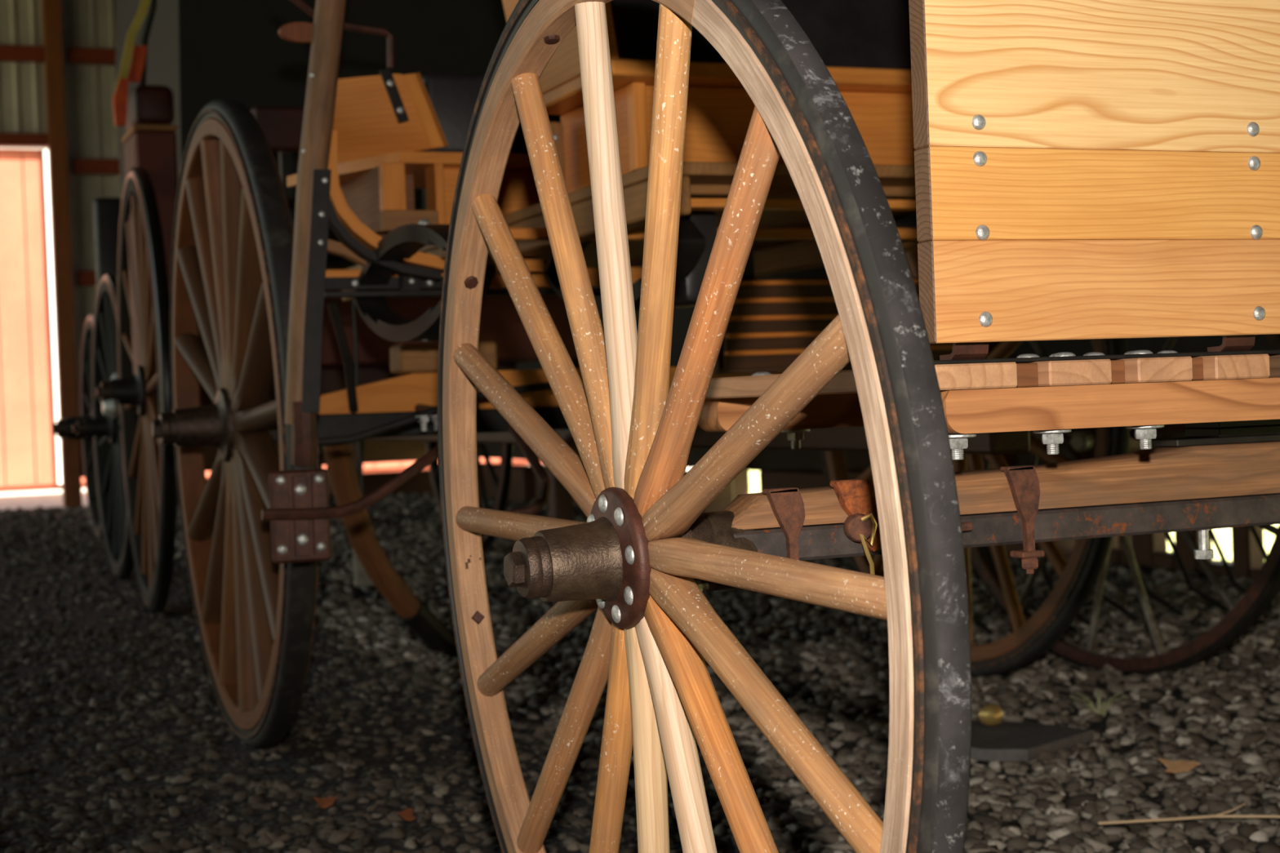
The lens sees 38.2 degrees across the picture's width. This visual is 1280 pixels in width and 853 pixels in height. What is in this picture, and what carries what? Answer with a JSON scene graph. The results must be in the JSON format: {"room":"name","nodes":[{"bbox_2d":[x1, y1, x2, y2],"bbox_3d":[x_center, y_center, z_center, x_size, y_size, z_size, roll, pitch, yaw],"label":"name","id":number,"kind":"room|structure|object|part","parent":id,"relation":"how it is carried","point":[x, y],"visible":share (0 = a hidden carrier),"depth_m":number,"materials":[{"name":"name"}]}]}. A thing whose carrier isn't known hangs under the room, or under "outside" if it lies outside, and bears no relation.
{"room":"carriage barn","nodes":[
{"label":"carriage barn","id":0,"kind":"room"},
{"bbox_2d":[0,0,438,508],"bbox_3d":[-6.153,-1.625,14.367,9.700,4.700,0.212,-3,1,-22],"label":"wall","id":1,"kind":"structure","parent":0,"point":[58,57],"depth_m":15.00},
{"bbox_3d":[-4.683,-1.689,14.950,0.135,4.700,0.170,-3,1,-22],"label":"post","id":2,"kind":"part","parent":1,"relation":"part of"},
{"bbox_2d":[0,463,691,511],"bbox_3d":[-5.055,0.533,28.091,40.000,0.080,24.200,-3,1,-22],"label":"ground","id":3,"kind":"structure","parent":0,"point":[48,498],"depth_m":17.18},
{"bbox_2d":[0,147,542,491],"bbox_3d":[-5.544,-1.421,21.187,9.200,4.050,3.400,-3,1,-22],"label":"doorway","id":4,"kind":"object","parent":3,"relation":"on","point":[30,455],"visible":0.09,"depth_m":19.23,"materials":[{"name":"white wood"}]},
{"bbox_3d":[-7.421,-2.961,18.748,3.000,0.260,0.055,-3,1,-22],"label":"door trim","id":5,"kind":"part","parent":4,"relation":"part of","materials":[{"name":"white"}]},
{"bbox_3d":[-6.058,-1.249,19.315,0.190,3.700,0.050,-3,1,-22],"label":"door trim","id":6,"kind":"part","parent":4,"relation":"part of","materials":[{"name":"white wood"}]},
{"bbox_2d":[0,493,1279,852],"bbox_3d":[-2.526,0.730,5.880,9.750,0.124,18.800,-3,1,-22],"label":"floor","id":7,"kind":"structure","parent":0,"point":[116,736],"depth_m":3.98,"materials":[{"name":"grey gravel"}]},
{"bbox_2d":[51,197,364,538],"bbox_3d":[-2.560,-0.310,11.006,1.791,1.898,1.698,-3,1,-22],"label":"carriage","id":8,"kind":"object","parent":7,"relation":"on","point":[106,211],"visible":0.25,"depth_m":10.82,"materials":[{"name":"black wood"}]},
{"bbox_2d":[72,0,513,579],"bbox_3d":[-1.358,-0.999,8.689,2.615,3.250,2.200,-3,1,-22],"label":"carriage","id":9,"kind":"object","parent":7,"relation":"on","point":[205,51],"visible":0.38,"depth_m":7.76,"materials":[{"name":"black fabric"}]},
{"bbox_2d":[110,373,119,407],"bbox_3d":[-2.154,-0.139,7.657,0.090,0.160,0.090,-3,1,-22],"label":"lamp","id":10,"kind":"object","parent":9,"relation":"attached to","point":[115,375],"depth_m":7.63,"materials":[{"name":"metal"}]},
{"bbox_2d":[115,0,506,257],"bbox_3d":[-1.202,-1.682,8.754,2.220,1.900,2.200,-3,1,-22],"label":"hood","id":11,"kind":"object","parent":9,"relation":"attached to","point":[205,51],"depth_m":7.65,"materials":[{"name":"black fabric"}]},
{"bbox_2d":[314,796,337,808],"bbox_3d":[-0.542,0.650,3.203,0.032,0.018,0.034,-3,1,-40],"label":"dry leaf","id":12,"kind":"object","parent":7,"relation":"on","point":[324,802],"visible":1,"depth_m":3.20,"materials":[{"name":"brown plant"}]},
{"bbox_2d":[96,0,577,613],"bbox_3d":[-1.206,-0.605,6.912,1.628,2.501,1.600,-3,1,-22],"label":"wagon","id":13,"kind":"object","parent":7,"relation":"on","point":[147,114],"visible":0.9,"depth_m":6.60,"materials":[{"name":"black paint"}]},
{"bbox_2d":[111,77,128,126],"bbox_3d":[-1.872,-1.171,6.671,0.055,0.170,0.040,-3,1,-22],"label":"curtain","id":14,"kind":"object","parent":13,"relation":"hanging from","point":[119,98],"depth_m":6.65,"materials":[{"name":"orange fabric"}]},
{"bbox_3d":[-1.822,-1.171,6.865,0.145,0.149,0.320,-3,1,-22],"label":"seat","id":15,"kind":"part","parent":13,"relation":"part of","materials":[{"name":"brown leather"}]},
{"bbox_3d":[-0.954,-1.014,6.346,0.750,0.145,0.060,-3,1,-22],"label":"seat","id":16,"kind":"part","parent":13,"relation":"part of","materials":[{"name":"brown leather"}]},
{"bbox_3d":[-1.199,-0.746,6.299,0.040,0.600,0.040,-3,1,-22],"label":"post","id":17,"kind":"part","parent":13,"relation":"part of","materials":[{"name":"black metal"}]},
{"bbox_3d":[-0.737,-0.766,6.489,0.040,0.600,0.040,-3,1,-22],"label":"post","id":18,"kind":"part","parent":13,"relation":"part of","materials":[{"name":"black paint"}]},
{"bbox_3d":[-0.711,0.186,7.748,0.070,0.860,0.070,-3,1,-22],"label":"wagon leg","id":19,"kind":"part","parent":13,"relation":"part of","materials":[{"name":"black paint"}]},
{"bbox_3d":[-0.292,0.184,6.731,0.070,0.860,0.070,-3,1,-22],"label":"wagon leg","id":20,"kind":"part","parent":13,"relation":"part of","materials":[{"name":"black paint"}]},
{"bbox_2d":[397,808,415,821],"bbox_3d":[-0.389,0.646,3.074,0.030,0.018,0.031,-3,1,-22],"label":"dry leaf","id":21,"kind":"object","parent":7,"relation":"on","point":[407,814],"visible":1,"depth_m":3.08,"materials":[{"name":"brown plant"}]},
{"bbox_2d":[151,0,1129,747],"bbox_3d":[-0.174,-0.336,4.414,2.006,1.950,3.694,-3,1,-22],"label":"wagon","id":22,"kind":"object","parent":7,"relation":"on","point":[254,286],"visible":0.64,"depth_m":3.59,"materials":[{"name":"black paint"}]},
{"bbox_3d":[-0.574,0.151,3.123,0.101,0.156,0.012,-3,1,-22],"label":"step plate","id":23,"kind":"part","parent":22,"relation":"part of","materials":[{"name":"red metal"}]},
{"bbox_3d":[-0.586,-0.772,3.544,0.230,0.166,0.026,-2,1,-14],"label":"grab handle","id":24,"kind":"part","parent":22,"relation":"part of","materials":[{"name":"red metal"}]},
{"bbox_3d":[-0.565,-0.447,3.775,0.015,0.128,0.350,-3,1,-22],"label":"seat","id":25,"kind":"part","parent":22,"relation":"part of","materials":[{"name":"brown wood"}]},
{"bbox_3d":[-0.508,-0.449,3.760,0.100,0.128,0.020,-3,1,-22],"label":"seat","id":26,"kind":"part","parent":22,"relation":"part of","materials":[{"name":"orange wood"}]},
{"bbox_3d":[-0.255,-0.536,3.897,0.900,0.022,0.400,-3,1,-22],"label":"seat","id":27,"kind":"part","parent":22,"relation":"part of","materials":[{"name":"orange wood"}]},
{"bbox_3d":[-0.451,-0.401,3.614,0.109,0.040,0.035,-3,1,-22],"label":"seat rail","id":28,"kind":"part","parent":22,"relation":"part of","materials":[{"name":"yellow wood"}]},
{"bbox_3d":[-0.390,-0.028,3.625,0.561,0.115,0.016,-3,1,-22],"label":"stay rod","id":29,"kind":"part","parent":22,"relation":"part of","materials":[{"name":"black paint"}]},
{"bbox_3d":[-0.371,-0.425,3.525,0.467,0.265,0.045,-3,1,-22],"label":"bent rail","id":30,"kind":"part","parent":22,"relation":"part of","materials":[{"name":"orange wood"}]},
{"bbox_3d":[-0.337,-0.065,3.663,0.030,0.130,0.030,-3,1,-22],"label":"spring post","id":31,"kind":"part","parent":22,"relation":"part of","materials":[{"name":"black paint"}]},
{"bbox_3d":[-0.114,-0.465,3.814,0.670,0.128,0.020,-3,1,-22],"label":"seat panel","id":32,"kind":"part","parent":22,"relation":"part of","materials":[{"name":"orange wood"}]},
{"bbox_3d":[-0.217,-0.303,3.779,0.940,0.038,0.048,-3,1,-22],"label":"cross rail","id":33,"kind":"part","parent":22,"relation":"part of","materials":[{"name":"black metal"}]},
{"bbox_3d":[-0.348,-0.357,3.842,0.050,0.060,2.130,-3,1,-22],"label":"sill","id":34,"kind":"part","parent":22,"relation":"part of","materials":[{"name":"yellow wood"}]},
{"bbox_3d":[-0.070,-0.470,3.151,0.018,0.168,0.320,-3,1,-22],"label":"seat","id":35,"kind":"part","parent":22,"relation":"part of","materials":[{"name":"brown wood"}]},
{"bbox_3d":[0.204,-0.360,3.459,1.060,0.020,0.040,-3,1,-22],"label":"cross rail","id":36,"kind":"part","parent":22,"relation":"part of","materials":[{"name":"orange wood"}]},
{"bbox_3d":[0.325,-0.585,3.271,0.962,0.026,0.400,-3,1,-22],"label":"seat","id":37,"kind":"part","parent":22,"relation":"part of","materials":[{"name":"orange wood"}]},
{"bbox_3d":[0.396,-0.413,3.150,0.877,0.042,0.027,-3,1,-22],"label":"seat rail","id":38,"kind":"part","parent":22,"relation":"part of","materials":[{"name":"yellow wood"}]},
{"bbox_3d":[0.380,-0.487,3.169,0.845,0.168,0.020,-3,1,-22],"label":"seat panel","id":39,"kind":"part","parent":22,"relation":"part of","materials":[{"name":"orange wood"}]},
{"bbox_3d":[0.410,-0.365,3.052,0.790,0.014,0.050,-3,1,-22],"label":"toe rail","id":40,"kind":"part","parent":22,"relation":"part of","materials":[{"name":"orange wood"}]},
{"bbox_3d":[0.391,-0.390,4.147,0.050,0.060,2.130,-3,1,-22],"label":"sill","id":41,"kind":"part","parent":22,"relation":"part of","materials":[{"name":"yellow wood"}]},
{"bbox_3d":[0.384,-0.185,3.344,0.550,0.165,0.020,-3,1,-22],"label":"slat frame","id":42,"kind":"part","parent":22,"relation":"part of","materials":[{"name":"brown wood"}]},
{"bbox_2d":[177,462,1264,580],"bbox_3d":[-0.891,0.405,10.350,2.700,0.360,10.420,-3,1,-22],"label":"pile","id":43,"kind":"object","parent":7,"relation":"on","point":[1149,550],"visible":0.3,"depth_m":8.57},
{"bbox_2d":[437,0,1279,852],"bbox_3d":[0.566,0.088,1.943,1.483,1.120,1.120,-3,1,-22],"label":"wagon","id":44,"kind":"object","parent":7,"relation":"on","point":[1085,169],"visible":1,"depth_m":1.64,"materials":[{"name":"brown wood"}]},
{"bbox_3d":[0.281,0.098,1.770,0.082,0.010,0.009,-3,1,-22],"label":"pin rod","id":45,"kind":"part","parent":44,"relation":"part of","materials":[{"name":"metal"}]},
{"bbox_3d":[0.383,0.126,1.830,0.026,0.006,0.024,-3,1,-22],"label":"clip plate","id":46,"kind":"part","parent":44,"relation":"part of","materials":[{"name":"metal"}]},
{"bbox_2d":[970,703,1093,761],"bbox_3d":[0.660,0.578,3.564,0.337,0.068,0.277,-1,1,41],"label":"plate","id":47,"kind":"object","parent":7,"relation":"on","point":[993,738],"visible":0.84,"depth_m":3.50,"materials":[{"name":"grey metal"}]},
{"bbox_3d":[0.688,0.564,3.617,0.043,0.043,0.044,-1,1,41],"label":"knob","id":48,"kind":"part","parent":47,"relation":"part of","materials":[{"name":"gold metal"}]},
{"bbox_2d":[1069,690,1127,716],"bbox_3d":[0.963,0.586,3.878,0.116,0.046,0.118,-3,1,-22],"label":"grass tuft","id":49,"kind":"object","parent":7,"relation":"on","point":[1103,713],"visible":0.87,"depth_m":3.88,"materials":[{"name":"green plant"}]},
{"bbox_3d":[0.941,0.586,3.906,0.005,0.046,0.051,-3,1,-36],"label":"blade","id":50,"kind":"part","parent":49,"relation":"part of","materials":[{"name":"green plant"}]},
{"bbox_3d":[0.938,0.587,3.852,0.005,0.046,0.051,-1,1,41],"label":"blade","id":51,"kind":"part","parent":49,"relation":"part of","materials":[{"name":"green plant"}]},
{"bbox_3d":[0.971,0.585,3.911,0.005,0.046,0.051,-2,1,16],"label":"blade","id":52,"kind":"part","parent":49,"relation":"part of","materials":[{"name":"green plant"}]},
{"bbox_3d":[0.967,0.586,3.843,0.005,0.046,0.051,-2,1,-10],"label":"blade","id":53,"kind":"part","parent":49,"relation":"part of","materials":[{"name":"green plant"}]},
{"bbox_3d":[0.993,0.584,3.891,0.051,0.046,0.005,-3,1,-22],"label":"blade","id":54,"kind":"part","parent":49,"relation":"part of","materials":[{"name":"green plant"}]},
{"bbox_3d":[0.992,0.585,3.861,0.051,0.046,0.005,-2,1,28],"label":"blade","id":55,"kind":"part","parent":49,"relation":"part of","materials":[{"name":"green plant"}]},
{"bbox_2d":[969,334,1279,675],"bbox_3d":[1.596,0.005,5.042,1.625,1.120,1.892,-3,1,-22],"label":"wagon","id":56,"kind":"object","parent":7,"relation":"on","point":[1265,587],"visible":0.3,"depth_m":4.35,"materials":[{"name":"black paint"}]},
{"bbox_3d":[1.006,0.049,4.814,0.068,0.180,0.467,-3,1,-27],"label":"rake lever","id":57,"kind":"part","parent":56,"relation":"part of","materials":[{"name":"black metal"}]},
{"bbox_2d":[1158,758,1199,773],"bbox_3d":[0.936,0.588,3.204,0.061,0.018,0.064,-2,1,0],"label":"dry leaf","id":58,"kind":"object","parent":7,"relation":"on","point":[1179,766],"visible":1,"depth_m":3.21,"materials":[{"name":"brown plant"}]},
{"bbox_2d":[1097,803,1279,825],"bbox_3d":[0.889,0.594,2.835,0.372,0.017,0.068,-2,1,8],"label":"twig","id":59,"kind":"object","parent":7,"relation":"on","point":[1221,815],"visible":1,"depth_m":2.83,"materials":[{"name":"brown wood"}]},
{"bbox_2d":[480,266,1271,498],"bbox_3d":[1.741,-1.827,7.587,0.180,4.700,18.700,-3,1,-22],"label":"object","id":60,"kind":"structure","parent":0,"point":[766,459],"depth_m":9.85,"materials":[{"name":"brown wood"}]},
{"bbox_3d":[-0.571,-1.819,13.146,0.140,4.700,0.140,-3,1,-22],"label":"post","id":61,"kind":"part","parent":60,"relation":"part of","materials":[{"name":"brown wood"}]},
{"bbox_3d":[0.458,-1.822,10.649,0.140,4.700,0.140,-3,1,-22],"label":"post","id":62,"kind":"part","parent":60,"relation":"part of","materials":[{"name":"brown wood"}]},
{"bbox_3d":[1.486,-1.825,8.153,0.140,4.700,0.140,-3,1,-22],"label":"post","id":63,"kind":"part","parent":60,"relation":"part of","materials":[{"name":"brown wood"}]},
{"bbox_2d":[748,470,1279,560],"bbox_3d":[13.128,0.124,8.544,21.250,0.080,25.800,-3,1,-22],"label":"meadow","id":64,"kind":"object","parent":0,"point":[1223,535],"depth_m":8.17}
]}

